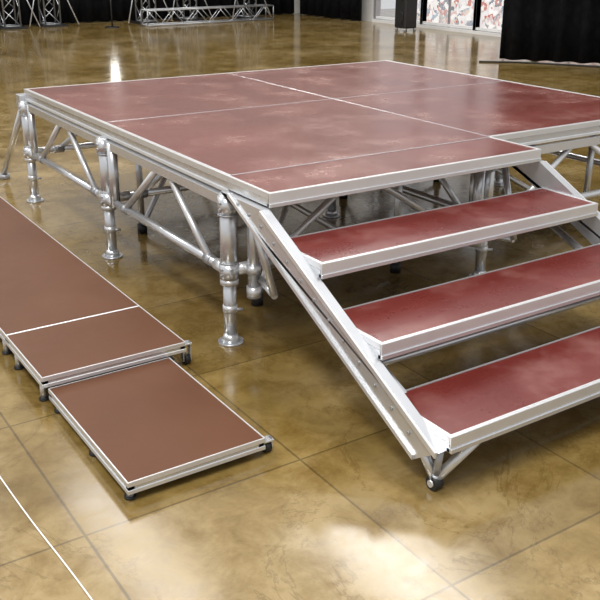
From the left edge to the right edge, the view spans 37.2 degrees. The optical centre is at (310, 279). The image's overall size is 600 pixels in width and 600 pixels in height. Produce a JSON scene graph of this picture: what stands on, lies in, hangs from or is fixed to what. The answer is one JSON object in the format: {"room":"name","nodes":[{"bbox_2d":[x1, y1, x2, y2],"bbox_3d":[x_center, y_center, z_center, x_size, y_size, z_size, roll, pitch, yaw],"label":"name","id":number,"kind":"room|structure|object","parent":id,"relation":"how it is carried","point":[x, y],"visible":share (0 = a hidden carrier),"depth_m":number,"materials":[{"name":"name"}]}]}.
{"room":"event hall","nodes":[
{"label":"event hall","id":0,"kind":"room"},
{"bbox_2d":[17,0,299,24],"bbox_3d":[-7.216,-7.141,12.688,17.200,7.000,0.200,-13,24,-32],"label":"wall","id":1,"kind":"structure","parent":0,"point":[296,2],"depth_m":18.14,"materials":[{"name":"paint"}]},
{"bbox_2d":[0,9,599,599],"bbox_3d":[0.121,-1.411,7.705,22.000,0.100,19.500,-13,24,-32],"label":"floor","id":2,"kind":"structure","parent":0,"point":[337,508],"depth_m":2.62,"materials":[{"name":"concrete"}]},
{"bbox_2d":[0,0,40,29],"bbox_3d":[-4.888,-5.606,14.041,0.861,3.210,0.440,-13,24,-32],"label":"truss tower","id":3,"kind":"object","parent":2,"relation":"on","point":[10,26],"visible":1,"depth_m":14.51,"materials":[{"name":"metal"}]},
{"bbox_2d":[0,476,92,599],"bbox_3d":[-0.753,0.564,2.293,0.013,0.004,1.701,-14,25,-33],"label":"floor line","id":4,"kind":"object","parent":2,"relation":"on","point":[27,515],"visible":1,"depth_m":2.12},
{"bbox_2d":[29,0,78,27],"bbox_3d":[-4.362,-5.769,14.485,0.861,3.210,0.440,-13,24,-32],"label":"truss tower","id":5,"kind":"object","parent":2,"relation":"on","point":[45,24],"visible":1,"depth_m":14.94,"materials":[{"name":"metal"}]},
{"bbox_2d":[0,197,138,354],"bbox_3d":[-1.378,-0.105,3.921,0.488,0.098,1.980,-13,24,-32],"label":"platform","id":6,"kind":"object","parent":2,"relation":"on","point":[43,283],"visible":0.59,"depth_m":3.47,"materials":[{"name":"wood"}]},
{"bbox_2d":[6,306,191,401],"bbox_3d":[-0.707,0.242,3.015,0.522,0.098,0.376,-13,24,-32],"label":"platform","id":7,"kind":"object","parent":2,"relation":"on","point":[65,352],"visible":0.96,"depth_m":2.95,"materials":[{"name":"wood"}]},
{"bbox_2d":[105,0,119,27],"bbox_3d":[-3.285,-4.822,14.589,0.236,1.380,0.240,-13,24,-32],"label":"microphone stand","id":8,"kind":"object","parent":2,"relation":"on","point":[111,26],"visible":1,"depth_m":14.76,"materials":[{"name":"metal"}]},
{"bbox_2d":[0,0,293,24],"bbox_3d":[-6.433,-5.074,13.722,14.804,2.385,0.157,-13,24,-32],"label":"metal truss","id":9,"kind":"object","parent":2,"relation":"on","point":[84,10],"visible":0.67,"depth_m":15.95,"materials":[{"name":"silver metal"}]},
{"bbox_2d":[128,0,173,23],"bbox_3d":[-2.880,-6.023,15.193,0.861,3.210,0.440,-13,24,-32],"label":"truss tower","id":10,"kind":"object","parent":2,"relation":"on","point":[150,20],"visible":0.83,"depth_m":15.67,"materials":[{"name":"metal"}]},
{"bbox_2d":[48,357,273,500],"bbox_3d":[-0.450,0.413,2.622,0.444,0.060,0.613,-13,24,-32],"label":"platform","id":11,"kind":"object","parent":2,"relation":"on","point":[151,424],"visible":1,"depth_m":2.54,"materials":[{"name":"wood"}]},
{"bbox_2d":[171,0,212,20],"bbox_3d":[-2.244,-6.254,15.819,0.861,3.210,0.440,-13,24,-32],"label":"truss tower","id":12,"kind":"object","parent":2,"relation":"on","point":[183,18],"visible":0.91,"depth_m":16.29,"materials":[{"name":"metal"}]},
{"bbox_2d":[140,4,273,25],"bbox_3d":[-1.782,-4.694,15.844,2.628,0.266,0.265,-15,26,-36],"label":"lighting truss","id":13,"kind":"object","parent":2,"relation":"on","point":[253,5],"visible":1,"depth_m":15.76,"materials":[{"name":"metal"}]},
{"bbox_2d":[231,0,270,18],"bbox_3d":[-1.191,-6.452,16.369,0.861,3.210,0.440,-13,24,-32],"label":"truss tower","id":14,"kind":"object","parent":2,"relation":"on","point":[243,16],"visible":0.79,"depth_m":16.83,"materials":[{"name":"metal"}]},
{"bbox_2d":[0,60,599,346],"bbox_3d":[-0.043,-0.705,4.818,2.532,0.612,2.874,-13,24,-32],"label":"stage","id":15,"kind":"object","parent":2,"relation":"on","point":[208,128],"visible":0.76,"depth_m":4.01,"materials":[{"name":"wood"}]},
{"bbox_2d":[300,0,361,20],"bbox_3d":[0.365,-6.150,16.729,0.154,2.385,2.157,-13,24,-32],"label":"stage curtain","id":16,"kind":"object","parent":2,"relation":"on","point":[342,9],"visible":1,"depth_m":16.91,"materials":[{"name":"black fabric"}]},
{"bbox_2d":[395,0,417,31],"bbox_3d":[1.560,-4.427,14.541,0.270,0.750,0.280,-13,24,-32],"label":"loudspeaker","id":17,"kind":"object","parent":2,"relation":"on","point":[405,10],"visible":1,"depth_m":14.48,"materials":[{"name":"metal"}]},
{"bbox_2d":[220,137,599,490],"bbox_3d":[0.546,-0.005,2.970,1.292,0.612,1.151,-13,24,-32],"label":"staircase","id":18,"kind":"structure","parent":2,"relation":"on","point":[454,414],"depth_m":2.77,"materials":[{"name":"wood"}]},
{"bbox_2d":[417,0,503,29],"bbox_3d":[4.150,-4.208,13.518,0.040,1.100,7.700,-13,24,-32],"label":"banner","id":19,"kind":"object","parent":2,"relation":"on","point":[462,11],"visible":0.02,"depth_m":15.63,"materials":[{"name":"multicoloured fabric"}]},
{"bbox_2d":[479,61,599,66],"bbox_3d":[2.748,-2.589,10.720,1.423,0.019,0.107,7,21,16],"label":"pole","id":20,"kind":"object","parent":2,"relation":"on","point":[479,61],"visible":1,"depth_m":10.74,"materials":[{"name":"grey metal"}]},
{"bbox_2d":[499,0,599,63],"bbox_3d":[3.840,-3.935,10.069,3.155,2.985,0.157,7,22,18],"label":"stage curtain","id":21,"kind":"object","parent":2,"relation":"on","point":[532,30],"visible":1,"depth_m":10.76,"materials":[{"name":"black fabric"}]},
{"bbox_2d":[361,0,380,21],"bbox_3d":[0.570,-8.371,16.124,0.200,7.000,2.400,-13,24,-32],"label":"wall","id":22,"kind":"structure","parent":0,"point":[367,5],"depth_m":16.41,"materials":[{"name":"paint"}]},
{"bbox_2d":[372,19,500,36],"bbox_3d":[5.913,-2.255,9.860,0.200,0.050,16.900,-13,24,-32],"label":"trim","id":23,"kind":"structure","parent":22,"relation":"attached to","point":[487,33],"depth_m":14.76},
{"bbox_3d":[5.955,-7.472,7.895,0.200,2.800,16.900,-13,24,-32],"label":"wall","id":24,"kind":"structure","parent":0,"visible":0},
{"bbox_2d":[374,0,419,23],"bbox_3d":[1.594,-6.519,15.132,0.100,4.150,1.360,-13,24,-32],"label":"window","id":25,"kind":"structure","parent":24,"relation":"in","point":[376,2],"depth_m":16.25,"materials":[{"name":"metal"}]},
{"bbox_2d":[420,0,472,28],"bbox_3d":[2.318,-6.133,14.123,0.100,4.150,1.360,-13,24,-32],"label":"window","id":26,"kind":"structure","parent":24,"relation":"in","point":[423,11],"depth_m":15.11,"materials":[{"name":"metal"}]},
{"bbox_2d":[472,0,500,32],"bbox_3d":[3.041,-5.748,13.114,0.100,4.150,1.360,-13,24,-32],"label":"window frame","id":27,"kind":"structure","parent":24,"relation":"in","point":[477,3],"depth_m":14.22,"materials":[{"name":"metal"}]}
]}

